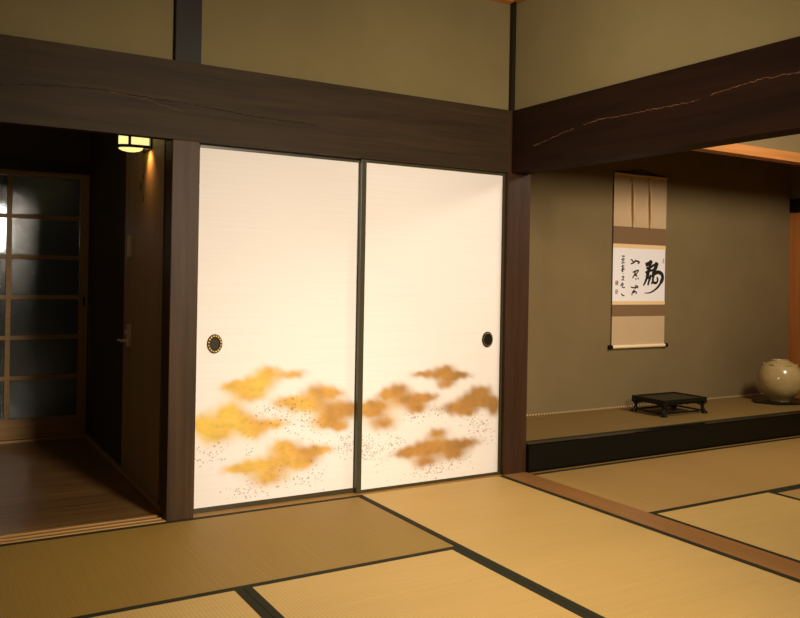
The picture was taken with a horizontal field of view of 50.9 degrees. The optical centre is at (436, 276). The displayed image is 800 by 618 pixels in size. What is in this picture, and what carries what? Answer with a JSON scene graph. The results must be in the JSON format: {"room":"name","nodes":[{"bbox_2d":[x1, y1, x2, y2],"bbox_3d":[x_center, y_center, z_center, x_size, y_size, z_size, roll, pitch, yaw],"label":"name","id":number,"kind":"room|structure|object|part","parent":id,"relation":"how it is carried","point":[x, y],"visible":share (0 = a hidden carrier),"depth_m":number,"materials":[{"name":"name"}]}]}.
{"room":"traditional dwelling","nodes":[
{"label":"traditional dwelling","id":0,"kind":"room"},
{"bbox_2d":[0,124,90,164],"bbox_3d":[-3.128,-0.109,5.429,3.000,2.500,0.100,1,0,-32],"label":"wall","id":1,"kind":"structure","parent":0,"point":[16,141],"depth_m":5.66,"materials":[{"name":"brown paint"}]},
{"bbox_2d":[0,434,81,443],"bbox_3d":[-3.431,1.090,5.229,2.310,0.032,0.138,1,0,-32],"label":"sill","id":2,"kind":"structure","parent":1,"relation":"attached to","point":[79,435],"depth_m":5.64,"materials":[{"name":"orange wood"}]},
{"bbox_2d":[0,168,89,440],"bbox_3d":[-2.845,0.184,5.567,0.985,1.799,0.035,1,0,-32],"label":"lattice door","id":3,"kind":"structure","parent":1,"relation":"in","point":[44,215],"depth_m":5.67,"materials":[{"name":"brown wood"}]},
{"bbox_3d":[-2.860,1.015,5.568,0.865,0.137,0.024,1,0,-32],"label":"panel","id":4,"kind":"part","parent":3,"relation":"part of","materials":[{"name":"brown wood"}]},
{"bbox_3d":[-2.830,-0.695,5.568,0.865,0.040,0.032,1,0,-32],"label":"rail","id":5,"kind":"part","parent":3,"relation":"part of","materials":[{"name":"brown wood"}]},
{"bbox_2d":[0,158,90,174],"bbox_3d":[-3.393,-0.757,5.235,2.325,0.064,0.135,1,0,-32],"label":"lintel","id":6,"kind":"object","parent":1,"relation":"attached to","point":[8,163],"visible":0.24,"depth_m":5.63,"materials":[{"name":"brown wood"}]},
{"bbox_2d":[0,438,158,534],"bbox_3d":[-2.827,1.158,4.309,2.360,0.118,2.200,1,0,-32],"label":"floor","id":7,"kind":"structure","parent":0,"point":[46,484],"depth_m":4.40,"materials":[{"name":"brown wood"}]},
{"bbox_2d":[85,133,125,465],"bbox_3d":[-1.807,-0.085,4.928,0.093,2.500,2.210,1,0,-32],"label":"wall","id":8,"kind":"structure","parent":0,"point":[107,196],"depth_m":5.27,"materials":[{"name":"brown paint"}]},
{"bbox_2d":[0,514,165,543],"bbox_3d":[-2.244,1.130,3.302,2.277,0.055,0.135,1,0,-32],"label":"sill","id":9,"kind":"structure","parent":8,"relation":"attached to","point":[148,519],"depth_m":3.71,"materials":[{"name":"orange wood"}]},
{"bbox_2d":[82,433,159,513],"bbox_3d":[-1.861,1.104,4.884,0.044,0.024,2.170,1,0,-32],"label":"baseboard","id":10,"kind":"structure","parent":8,"relation":"attached to","point":[95,446],"depth_m":4.75,"materials":[{"name":"brown wood"}]},
{"bbox_2d":[117,145,165,504],"bbox_3d":[-1.560,0.227,4.402,0.094,1.737,0.850,1,0,-32],"label":"door","id":11,"kind":"structure","parent":8,"relation":"in","point":[142,341],"depth_m":4.34,"materials":[{"name":"brown wood"}]},
{"bbox_3d":[-1.735,0.351,4.635,0.050,0.018,0.102,1,0,-32],"label":"lever handle","id":12,"kind":"part","parent":11,"relation":"part of","materials":[{"name":"metal"}]},
{"bbox_3d":[-1.692,0.322,4.603,0.020,0.120,0.030,1,0,-32],"label":"lever plate","id":13,"kind":"part","parent":11,"relation":"part of","materials":[{"name":"metal"}]},
{"bbox_3d":[-1.693,-0.168,4.619,0.020,0.114,0.017,1,0,-32],"label":"pull plate","id":14,"kind":"part","parent":11,"relation":"part of","materials":[{"name":"metal"}]},
{"bbox_2d":[126,139,165,162],"bbox_3d":[-1.489,-0.986,4.433,0.105,0.688,0.860,1,0,-32],"label":"board","id":15,"kind":"object","parent":8,"relation":"attached to","point":[156,143],"visible":0.14,"depth_m":4.42,"materials":[{"name":"brown wood"}]},
{"bbox_2d":[116,135,151,152],"bbox_3d":[-1.552,-0.742,4.290,0.159,0.208,0.186,1,0,-32],"label":"wall lamp","id":16,"kind":"object","parent":15,"relation":"attached to","point":[125,143],"visible":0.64,"depth_m":4.25,"materials":[{"name":"yellow"}]},
{"bbox_2d":[119,147,142,151],"bbox_3d":[-1.565,-0.650,4.284,0.120,0.023,0.096,1,0,-32],"label":"diffuser","id":17,"kind":"object","parent":16,"relation":"attached to","point":[128,149],"depth_m":4.26,"materials":[{"name":"yellow"}]},
{"bbox_3d":[-1.553,-0.744,4.295,0.142,0.163,0.129,1,0,-32],"label":"lamp shade","id":18,"kind":"part","parent":16,"relation":"part of","materials":[{"name":"yellow"}]},
{"bbox_3d":[-1.493,-0.746,4.327,0.008,0.197,0.186,1,0,-32],"label":"plate","id":19,"kind":"part","parent":16,"relation":"part of","materials":[{"name":"brown wood"}]},
{"bbox_2d":[193,474,501,517],"bbox_3d":[-0.409,1.164,4.446,1.797,0.051,0.125,1,0,-32],"label":"sill","id":20,"kind":"structure","parent":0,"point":[416,486],"depth_m":4.27,"materials":[{"name":"orange wood"}]},
{"bbox_2d":[193,144,359,513],"bbox_3d":[-0.785,0.254,4.212,0.890,1.756,0.032,1,0,-32],"label":"sliding door","id":21,"kind":"structure","parent":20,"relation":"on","point":[277,279],"depth_m":4.19,"materials":[{"name":"cream white paper"},{"name":"gold cloud pigment"},{"name":"dark olive lacquer"}]},
{"bbox_3d":[-1.066,0.322,4.024,0.074,0.092,0.008,1,0,-32],"label":"finger pull","id":22,"kind":"part","parent":21,"relation":"part of","materials":[{"name":"brown metal"}]},
{"bbox_3d":[-0.805,1.120,4.212,0.838,0.024,0.026,1,0,-32],"label":"rail","id":23,"kind":"part","parent":21,"relation":"part of","materials":[{"name":"black wood"}]},
{"bbox_3d":[-0.774,-0.616,4.212,0.838,0.016,0.026,1,0,-32],"label":"rail","id":24,"kind":"part","parent":21,"relation":"part of","materials":[{"name":"black wood"}]},
{"bbox_2d":[354,159,505,493],"bbox_3d":[-0.017,0.267,4.655,0.937,1.756,0.031,1,0,-32],"label":"sliding door","id":25,"kind":"structure","parent":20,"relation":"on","point":[431,238],"depth_m":4.63,"materials":[{"name":"cream white paper"},{"name":"gold cloud pigment"},{"name":"dark olive lacquer"}]},
{"bbox_3d":[-0.030,1.137,4.660,0.888,0.016,0.026,1,0,-32],"label":"rail","id":26,"kind":"part","parent":25,"relation":"part of","materials":[{"name":"green paint"}]},
{"bbox_3d":[0.001,-0.603,4.660,0.888,0.016,0.026,1,0,-32],"label":"rail","id":27,"kind":"part","parent":25,"relation":"part of","materials":[{"name":"green paint"}]},
{"bbox_3d":[0.292,0.362,4.837,0.074,0.090,0.008,1,0,-32],"label":"finger pull","id":28,"kind":"part","parent":25,"relation":"part of","materials":[{"name":"brown metal"}]},
{"bbox_2d":[0,0,799,152],"bbox_3d":[0.398,-1.302,4.920,8.400,0.690,0.120,1,0,-32],"label":"wall","id":29,"kind":"structure","parent":0,"point":[446,50],"depth_m":4.30,"materials":[{"name":"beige paint"}]},
{"bbox_2d":[0,34,509,172],"bbox_3d":[-1.393,-0.817,3.810,4.200,0.362,0.131,1,0,-32],"label":"beam","id":30,"kind":"structure","parent":29,"relation":"attached to","point":[44,84],"depth_m":4.00,"materials":[{"name":"brown wood"}]},
{"bbox_2d":[174,0,201,63],"bbox_3d":[-1.178,-1.335,3.937,0.120,0.680,0.125,1,0,-32],"label":"post","id":31,"kind":"object","parent":30,"relation":"on","point":[187,13],"visible":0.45,"depth_m":3.88,"materials":[{"name":"brown wood"}]},
{"bbox_2d":[491,0,513,4],"bbox_3d":[-1.346,-1.648,3.757,4.200,0.058,0.065,1,0,-32],"label":"crown molding","id":32,"kind":"structure","parent":29,"relation":"attached to","point":[508,2],"depth_m":4.84,"materials":[{"name":"orange wood"}]},
{"bbox_2d":[691,144,799,164],"bbox_3d":[2.261,-0.898,6.044,4.036,0.072,0.100,1,0,-32],"label":"lintel","id":33,"kind":"object","parent":29,"relation":"attached to","point":[737,150],"visible":0.2,"depth_m":6.01,"materials":[{"name":"orange wood"}]},
{"bbox_2d":[515,0,799,109],"bbox_3d":[1.879,-1.281,2.710,0.094,0.680,5.200,1,0,-32],"label":"wall","id":34,"kind":"structure","parent":0,"point":[565,48],"depth_m":4.14,"materials":[{"name":"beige paint"}]},
{"bbox_2d":[512,36,799,174],"bbox_3d":[1.871,-0.760,2.710,0.132,0.362,5.200,1,0,-32],"label":"beam","id":35,"kind":"structure","parent":34,"relation":"attached to","point":[753,94],"depth_m":3.87,"materials":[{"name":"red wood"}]},
{"bbox_2d":[527,150,790,415],"bbox_3d":[1.788,-0.197,6.721,4.100,2.850,0.100,1,0,-32],"label":"wall","id":36,"kind":"structure","parent":0,"point":[726,299],"depth_m":6.74,"materials":[{"name":"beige paint"}]},
{"bbox_2d":[608,170,667,348],"bbox_3d":[1.579,-0.137,6.512,0.622,1.384,0.053,1,0,-32],"label":"scroll","id":37,"kind":"object","parent":36,"relation":"attached to","point":[640,201],"visible":1,"depth_m":6.51,"materials":[{"name":"beige paper"}]},
{"bbox_3d":[1.567,0.420,6.516,0.566,0.228,0.003,1,0,-32],"label":"silk panel","id":38,"kind":"part","parent":37,"relation":"part of","materials":[{"name":"beige fabric"}]},
{"bbox_3d":[1.585,-0.582,6.516,0.566,0.398,0.003,1,0,-32],"label":"silk panel","id":39,"kind":"part","parent":37,"relation":"part of","materials":[{"name":"beige fabric"}]},
{"bbox_3d":[1.588,-0.785,6.515,0.566,0.016,0.016,1,0,-32],"label":"rod","id":40,"kind":"part","parent":37,"relation":"part of","materials":[{"name":"brown wood"}]},
{"bbox_2d":[790,164,799,198],"bbox_3d":[3.422,-1.143,7.209,0.080,0.900,0.788,1,0,-32],"label":"wall","id":41,"kind":"structure","parent":0,"point":[795,169],"depth_m":7.48,"materials":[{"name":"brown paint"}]},
{"bbox_2d":[789,198,799,212],"bbox_3d":[3.400,-0.631,7.202,0.070,0.125,0.788,1,0,-32],"label":"lintel","id":42,"kind":"object","parent":41,"relation":"attached to","point":[794,203],"visible":1,"depth_m":7.47,"materials":[{"name":"black wood"}]},
{"bbox_3d":[1.765,1.238,2.666,8.400,0.120,5.200,1,0,-32],"label":"floor","id":43,"kind":"structure","parent":0,"visible":0},
{"bbox_2d":[160,139,199,521],"bbox_3d":[-1.207,0.271,3.933,0.126,1.808,0.120,1,0,-32],"label":"post","id":44,"kind":"object","parent":43,"relation":"on","point":[182,156],"visible":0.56,"depth_m":3.88,"materials":[{"name":"brown wood"}]},
{"bbox_2d":[92,589,272,617],"bbox_3d":[-0.606,1.161,2.007,0.938,0.051,1.869,1,0,-32],"label":"mat","id":45,"kind":"object","parent":43,"relation":"on","point":[238,603],"visible":1,"depth_m":2.85,"materials":[{"name":"wicker"}]},
{"bbox_2d":[0,496,456,617],"bbox_3d":[-0.963,1.154,3.457,1.882,0.051,0.962,1,0,-32],"label":"mat","id":46,"kind":"object","parent":43,"relation":"on","point":[104,572],"visible":0.76,"depth_m":3.40,"materials":[{"name":"wicker"}]},
{"bbox_2d":[244,548,593,617],"bbox_3d":[0.190,1.175,2.506,0.937,0.051,1.869,1,0,-32],"label":"mat","id":47,"kind":"object","parent":43,"relation":"on","point":[454,583],"visible":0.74,"depth_m":3.03,"materials":[{"name":"wicker"}]},
{"bbox_2d":[500,111,530,474],"bbox_3d":[0.432,0.119,4.981,0.164,2.170,0.160,1,0,-32],"label":"post","id":48,"kind":"object","parent":43,"relation":"on","point":[517,186],"visible":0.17,"depth_m":4.91,"materials":[{"name":"red wood"}]},
{"bbox_2d":[508,2,516,110],"bbox_3d":[0.462,-1.306,4.984,0.152,0.680,0.159,1,0,-32],"label":"post","id":49,"kind":"object","parent":48,"relation":"on","point":[513,6],"visible":0.09,"depth_m":4.88,"materials":[{"name":"brown wood"}]},
{"bbox_2d":[357,475,799,617],"bbox_3d":[0.609,1.182,3.617,0.949,0.051,2.358,1,0,-32],"label":"mat","id":50,"kind":"object","parent":43,"relation":"on","point":[600,563],"visible":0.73,"depth_m":3.49,"materials":[{"name":"wicker"}]},
{"bbox_2d":[504,472,799,578],"bbox_3d":[1.835,1.203,2.709,0.164,0.053,5.200,1,0,-32],"label":"threshold","id":51,"kind":"object","parent":43,"relation":"on","point":[791,568],"visible":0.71,"depth_m":3.89,"materials":[{"name":"orange wood"}]},
{"bbox_2d":[526,411,799,472],"bbox_3d":[2.235,1.127,6.030,4.036,0.219,0.063,1,0,-32],"label":"sill","id":52,"kind":"structure","parent":43,"relation":"on","point":[545,455],"depth_m":5.49,"materials":[{"name":"black paint"}]},
{"bbox_2d":[530,436,798,473],"bbox_3d":[2.255,1.210,5.995,4.036,0.052,0.019,1,0,-32],"label":"strip","id":53,"kind":"object","parent":43,"relation":"on","point":[793,436],"visible":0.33,"depth_m":5.49,"materials":[{"name":"orange wood"}]},
{"bbox_2d":[533,436,799,513],"bbox_3d":[2.385,1.213,5.505,3.734,0.051,0.947,1,0,-32],"label":"mat","id":54,"kind":"object","parent":43,"relation":"on","point":[665,483],"visible":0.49,"depth_m":4.92,"materials":[{"name":"wicker"}]},
{"bbox_2d":[654,492,799,562],"bbox_3d":[1.947,1.206,3.557,0.924,0.051,1.886,1,0,-32],"label":"mat","id":55,"kind":"object","parent":43,"relation":"on","point":[769,522],"visible":0.75,"depth_m":4.03,"materials":[{"name":"wicker"}]},
{"bbox_2d":[772,486,799,498],"bbox_3d":[2.890,1.222,4.705,1.888,0.051,0.941,1,0,-32],"label":"mat","id":56,"kind":"object","parent":43,"relation":"on","point":[795,491],"visible":0.45,"depth_m":4.60,"materials":[{"name":"wicker"}]},
{"bbox_3d":[2.018,1.133,6.376,4.036,0.199,0.753,1,0,-32],"label":"floor","id":57,"kind":"structure","parent":0,"visible":0},
{"bbox_2d":[526,393,799,442],"bbox_3d":[1.826,1.014,6.255,3.574,0.031,0.752,1,0,-32],"label":"mat","id":58,"kind":"object","parent":57,"relation":"on","point":[550,426],"visible":0.53,"depth_m":5.99,"materials":[{"name":"beige wicker"}]},
{"bbox_2d":[630,392,707,417],"bbox_3d":[1.728,0.947,6.238,0.466,0.121,0.336,1,0,-32],"label":"display stand","id":59,"kind":"object","parent":58,"relation":"on","point":[664,400],"visible":1,"depth_m":6.19,"materials":[{"name":"black wood"}]},
{"bbox_3d":[1.471,0.955,6.250,0.043,0.096,0.043,1,0,-32],"label":"leg","id":60,"kind":"part","parent":59,"relation":"part of","materials":[{"name":"black wood"}]},
{"bbox_3d":[1.626,0.957,6.002,0.043,0.096,0.043,1,0,-32],"label":"leg","id":61,"kind":"part","parent":59,"relation":"part of","materials":[{"name":"black wood"}]},
{"bbox_3d":[1.985,0.964,6.226,0.043,0.096,0.043,1,0,-32],"label":"leg","id":62,"kind":"part","parent":59,"relation":"part of","materials":[{"name":"black wood"}]},
{"bbox_2d":[752,397,799,404],"bbox_3d":[2.824,1.020,6.878,0.517,0.012,0.358,1,0,-32],"label":"display board","id":63,"kind":"object","parent":58,"relation":"on","point":[795,401],"visible":0.74,"depth_m":6.79,"materials":[{"name":"black wood"}]},
{"bbox_2d":[757,359,799,401],"bbox_3d":[2.818,0.847,6.884,0.352,0.334,0.352,1,0,-32],"label":"vase","id":64,"kind":"object","parent":63,"relation":"on","point":[778,379],"visible":1,"depth_m":6.76,"materials":[{"name":"beige ceramic"}]},
{"bbox_2d":[788,212,799,393],"bbox_3d":[3.389,0.244,7.204,0.060,1.626,0.788,1,0,-32],"label":"board","id":65,"kind":"object","parent":57,"relation":"on","point":[794,254],"visible":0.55,"depth_m":7.47,"materials":[{"name":"orange wood"}]}
]}

